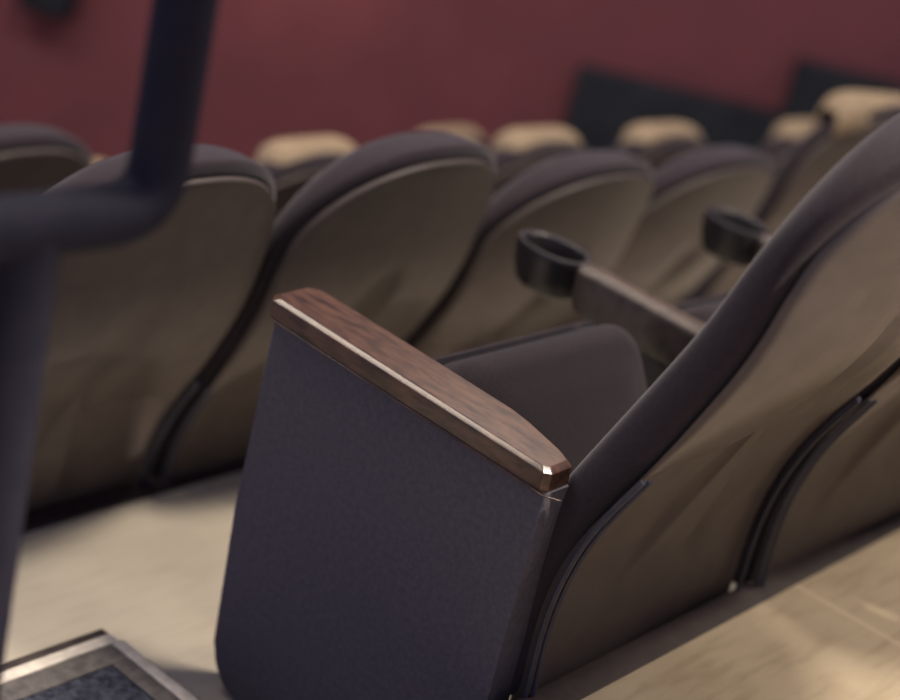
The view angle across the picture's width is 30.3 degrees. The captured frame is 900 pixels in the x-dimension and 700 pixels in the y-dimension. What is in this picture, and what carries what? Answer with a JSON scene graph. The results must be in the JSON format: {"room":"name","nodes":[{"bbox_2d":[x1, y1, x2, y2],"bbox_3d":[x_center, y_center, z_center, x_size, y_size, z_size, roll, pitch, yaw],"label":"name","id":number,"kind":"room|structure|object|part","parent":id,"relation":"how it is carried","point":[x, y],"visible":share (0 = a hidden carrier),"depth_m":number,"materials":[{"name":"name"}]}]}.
{"room":"auditorium","nodes":[
{"label":"auditorium","id":0,"kind":"room"},
{"bbox_2d":[4,471,736,699],"bbox_3d":[0.842,0.402,3.993,1.030,0.500,9.100,29,27,33],"label":"floor","id":1,"kind":"structure","parent":0,"point":[148,573],"depth_m":2.64,"materials":[{"name":"beige concrete"}]},
{"bbox_2d":[0,629,200,699],"bbox_3d":[-0.816,0.679,1.640,0.600,0.066,1.668,29,27,33],"label":"step","id":2,"kind":"structure","parent":1,"relation":"on","point":[95,665],"depth_m":2.29,"materials":[{"name":"silver metal"}]},
{"bbox_2d":[0,0,219,690],"bbox_3d":[-0.512,0.016,1.251,0.099,1.555,0.760,29,27,33],"label":"handrail","id":3,"kind":"object","parent":2,"relation":"on","point":[38,227],"visible":1,"depth_m":1.41,"materials":[{"name":"metal"}]},
{"bbox_3d":[-0.444,0.292,1.545,0.057,0.865,0.057,29,27,33],"label":"post","id":4,"kind":"part","parent":3,"relation":"part of","materials":[{"name":"metal"}]},
{"bbox_3d":[-0.406,-0.368,1.110,0.056,0.712,0.710,29,27,33],"label":"rail","id":5,"kind":"part","parent":3,"relation":"part of","materials":[{"name":"metal"}]},
{"bbox_2d":[214,113,899,699],"bbox_3d":[0.237,0.071,2.267,0.857,1.140,0.664,29,27,33],"label":"seat","id":6,"kind":"object","parent":1,"relation":"on","point":[499,520],"visible":0.98,"depth_m":2.13,"materials":[{"name":"fabric"}]},
{"bbox_3d":[-0.106,0.312,2.215,0.488,0.584,0.050,29,27,33],"label":"panel","id":7,"kind":"part","parent":6,"relation":"part of","materials":[{"name":"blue fabric"}]},
{"bbox_3d":[-0.037,0.040,2.119,0.498,0.050,0.095,29,27,33],"label":"armrest","id":8,"kind":"part","parent":6,"relation":"part of","materials":[{"name":"brown wood"}]},
{"bbox_2d":[444,325,646,473],"bbox_3d":[0.143,0.112,2.333,0.168,0.232,0.416,29,27,33],"label":"seat cushion","id":9,"kind":"object","parent":6,"relation":"on","point":[573,383],"depth_m":2.30,"materials":[{"name":"fabric"}]},
{"bbox_3d":[0.328,-0.030,2.546,0.334,0.084,0.054,29,27,33],"label":"cup armrest","id":10,"kind":"part","parent":6,"relation":"part of","materials":[{"name":"grey plastic"}]},
{"bbox_2d":[510,113,899,694],"bbox_3d":[0.415,0.054,2.077,0.386,0.890,0.536,29,27,33],"label":"backrest cushion","id":11,"kind":"object","parent":6,"relation":"on","point":[651,528],"depth_m":1.96,"materials":[{"name":"fabric"}]},
{"bbox_2d":[671,206,899,586],"bbox_3d":[0.608,-0.008,2.664,0.855,1.139,0.584,30,27,35],"label":"seat","id":12,"kind":"object","parent":1,"relation":"on","point":[847,483],"visible":0.45,"depth_m":2.56,"materials":[{"name":"brown plastic"}]},
{"bbox_2d":[681,300,723,323],"bbox_3d":[0.517,0.032,2.735,0.168,0.232,0.416,30,27,35],"label":"seat cushion","id":13,"kind":"object","parent":12,"relation":"on","point":[701,310],"depth_m":2.61,"materials":[{"name":"fabric"}]},
{"bbox_3d":[0.680,-0.100,2.913,0.334,0.084,0.054,30,27,35],"label":"cup armrest","id":14,"kind":"part","parent":12,"relation":"part of","materials":[{"name":"grey plastic"}]},
{"bbox_2d":[732,357,899,584],"bbox_3d":[0.782,-0.024,2.471,0.386,0.890,0.536,30,27,35],"label":"backrest cushion","id":15,"kind":"object","parent":12,"relation":"on","point":[847,484],"depth_m":2.53,"materials":[{"name":"fabric"}]},
{"bbox_2d":[0,0,899,159],"bbox_3d":[-0.050,-1.944,6.826,11.000,5.200,0.120,13,22,0],"label":"wall","id":16,"kind":"structure","parent":0,"point":[360,72],"depth_m":7.06,"materials":[{"name":"red paint"}]},
{"bbox_2d":[17,0,78,19],"bbox_3d":[-1.666,-1.590,6.968,0.220,0.360,0.158,13,22,0],"label":"wall speaker","id":17,"kind":"object","parent":16,"relation":"attached to","point":[60,9],"visible":1,"depth_m":6.95,"materials":[{"name":"paint"}]},
{"bbox_2d":[20,0,65,15],"bbox_3d":[-1.673,-1.563,6.899,0.190,0.320,0.010,13,22,0],"label":"grille","id":18,"kind":"object","parent":17,"relation":"attached to","point":[43,7],"depth_m":6.95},
{"bbox_2d":[22,459,244,533],"bbox_3d":[1.371,-0.209,5.135,0.065,0.044,6.520,29,27,33],"label":"trim","id":19,"kind":"structure","parent":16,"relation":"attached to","point":[116,496],"depth_m":2.86,"materials":[{"name":"brown rubber"}]},
{"bbox_2d":[563,63,783,151],"bbox_3d":[0.823,-0.496,7.178,0.870,1.300,0.140,13,22,0],"label":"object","id":20,"kind":"structure","parent":16,"relation":"attached to","point":[604,103],"depth_m":6.91,"materials":[{"name":"black"}]},
{"bbox_2d":[518,514,899,699],"bbox_3d":[2.175,-0.046,4.470,0.048,0.038,6.520,29,27,33],"label":"trim","id":21,"kind":"structure","parent":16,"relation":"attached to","point":[613,666],"depth_m":2.35,"materials":[{"name":"brown rubber"}]},
{"bbox_2d":[781,57,899,121],"bbox_3d":[2.283,-0.259,7.134,2.080,1.535,0.140,13,22,0],"label":"trim","id":22,"kind":"structure","parent":16,"relation":"attached to","point":[811,83],"depth_m":6.81,"materials":[{"name":"black"}]},
{"bbox_2d":[581,529,899,699],"bbox_3d":[2.307,1.073,2.863,2.903,0.775,9.100,29,27,33],"label":"floor","id":23,"kind":"structure","parent":0,"point":[834,634],"depth_m":2.35,"materials":[{"name":"beige wood"}]},
{"bbox_3d":[0.014,0.491,4.732,0.920,0.825,9.100,29,27,33],"label":"floor","id":24,"kind":"structure","parent":0,"visible":0},
{"bbox_2d":[25,144,275,510],"bbox_3d":[-0.704,0.088,2.735,0.715,1.100,0.529,31,28,36],"label":"seat","id":25,"kind":"object","parent":24,"relation":"on","point":[133,324],"visible":0.62,"depth_m":2.52,"materials":[{"name":"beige plastic"}]},
{"bbox_2d":[49,144,275,416],"bbox_3d":[-0.573,0.045,2.594,0.386,0.859,0.512,29,27,33],"label":"backrest cushion","id":26,"kind":"object","parent":25,"relation":"on","point":[132,324],"depth_m":2.46,"materials":[{"name":"fabric"}]},
{"bbox_2d":[138,131,495,485],"bbox_3d":[-0.357,0.018,3.105,0.508,1.097,0.723,-9,31,-43],"label":"seat","id":27,"kind":"object","parent":24,"relation":"on","point":[384,230],"visible":0.59,"depth_m":2.76,"materials":[{"name":"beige plastic"}]},
{"bbox_2d":[404,150,652,357],"bbox_3d":[-0.028,-0.033,3.506,0.508,1.026,0.723,-8,31,-42],"label":"seat","id":28,"kind":"object","parent":24,"relation":"on","point":[594,201],"visible":0.33,"depth_m":3.13,"materials":[{"name":"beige plastic"}]},
{"bbox_2d":[556,146,772,327],"bbox_3d":[0.296,-0.113,3.933,0.508,0.986,0.723,-8,30,-41],"label":"seat","id":29,"kind":"object","parent":24,"relation":"on","point":[665,257],"visible":0.3,"depth_m":3.55,"materials":[{"name":"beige plastic"}]},
{"bbox_2d":[647,146,772,205],"bbox_3d":[0.421,-0.142,3.789,0.386,0.770,0.498,31,28,36],"label":"backrest cushion","id":30,"kind":"object","parent":29,"relation":"on","point":[716,175],"depth_m":3.50,"materials":[{"name":"fabric"}]},
{"bbox_2d":[674,119,814,303],"bbox_3d":[0.830,-0.308,5.477,0.524,1.120,0.700,-8,31,-42],"label":"seat","id":31,"kind":"object","parent":24,"relation":"on","point":[788,133],"visible":0.05,"depth_m":5.00,"materials":[{"name":"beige plastic"}]},
{"bbox_2d":[756,135,803,160],"bbox_3d":[0.942,-0.346,5.331,0.498,0.863,0.386,-8,31,-42],"label":"backrest cushion","id":32,"kind":"object","parent":31,"relation":"on","point":[777,148],"depth_m":4.99,"materials":[{"name":"fabric"}]},
{"bbox_2d":[678,90,899,300],"bbox_3d":[0.885,-0.264,4.529,0.524,1.063,0.700,-1,26,-31],"label":"seat","id":33,"kind":"object","parent":24,"relation":"on","point":[845,118],"visible":0.29,"depth_m":4.08,"materials":[{"name":"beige plastic"}]},
{"bbox_3d":[-0.715,0.474,5.361,0.850,0.865,9.100,29,27,33],"label":"floor","id":34,"kind":"structure","parent":0,"visible":0},
{"bbox_2d":[0,124,92,193],"bbox_3d":[-1.162,-0.018,3.583,0.700,1.174,0.524,29,27,33],"label":"seat","id":35,"kind":"object","parent":34,"relation":"on","point":[33,157],"visible":0.36,"depth_m":3.21,"materials":[{"name":"black plastic"}]},
{"bbox_2d":[0,124,92,165],"bbox_3d":[-1.033,-0.072,3.443,0.386,0.917,0.498,29,27,33],"label":"backrest cushion","id":36,"kind":"object","parent":35,"relation":"on","point":[20,144],"depth_m":3.20,"materials":[{"name":"fabric"}]},
{"bbox_2d":[254,135,355,221],"bbox_3d":[-0.611,-0.094,4.170,0.700,1.103,0.524,30,27,34],"label":"seat","id":37,"kind":"object","parent":34,"relation":"on","point":[292,163],"visible":0.17,"depth_m":3.73,"materials":[{"name":"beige plastic"}]},
{"bbox_2d":[260,152,346,182],"bbox_3d":[-0.488,-0.132,4.034,0.386,0.850,0.498,30,27,34],"label":"backrest cushion","id":38,"kind":"object","parent":37,"relation":"on","point":[285,167],"depth_m":3.72,"materials":[{"name":"fabric"}]},
{"bbox_2d":[421,126,490,149],"bbox_3d":[-0.290,-0.304,5.625,0.700,1.120,0.524,30,28,35],"label":"seat","id":39,"kind":"object","parent":34,"relation":"on","point":[465,131],"visible":0.06,"depth_m":5.27,"materials":[{"name":"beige plastic"}]},
{"bbox_2d":[469,138,490,149],"bbox_3d":[-0.168,-0.344,5.487,0.386,0.863,0.498,30,28,35],"label":"backrest cushion","id":40,"kind":"object","parent":39,"relation":"on","point":[479,140],"depth_m":5.29,"materials":[{"name":"fabric"}]},
{"bbox_2d":[490,126,587,197],"bbox_3d":[-0.051,-0.174,4.657,0.524,1.120,0.700,-10,32,-44],"label":"seat","id":41,"kind":"object","parent":34,"relation":"on","point":[516,151],"visible":0.12,"depth_m":4.20,"materials":[{"name":"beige plastic"}]},
{"bbox_2d":[492,141,587,173],"bbox_3d":[0.066,-0.213,4.514,0.498,0.863,0.386,-10,32,-44],"label":"backrest cushion","id":42,"kind":"object","parent":41,"relation":"on","point":[511,157],"depth_m":4.19,"materials":[{"name":"fabric"}]},
{"bbox_2d":[612,121,708,171],"bbox_3d":[0.320,-0.235,5.015,0.524,1.120,0.700,-9,31,-43],"label":"seat","id":43,"kind":"object","parent":34,"relation":"on","point":[655,144],"visible":0.13,"depth_m":4.56,"materials":[{"name":"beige plastic"}]},
{"bbox_2d":[612,135,708,158],"bbox_3d":[0.435,-0.274,4.870,0.498,0.863,0.386,-9,31,-43],"label":"backrest cushion","id":44,"kind":"object","parent":43,"relation":"on","point":[636,146],"depth_m":4.55,"materials":[{"name":"fabric"}]}
]}

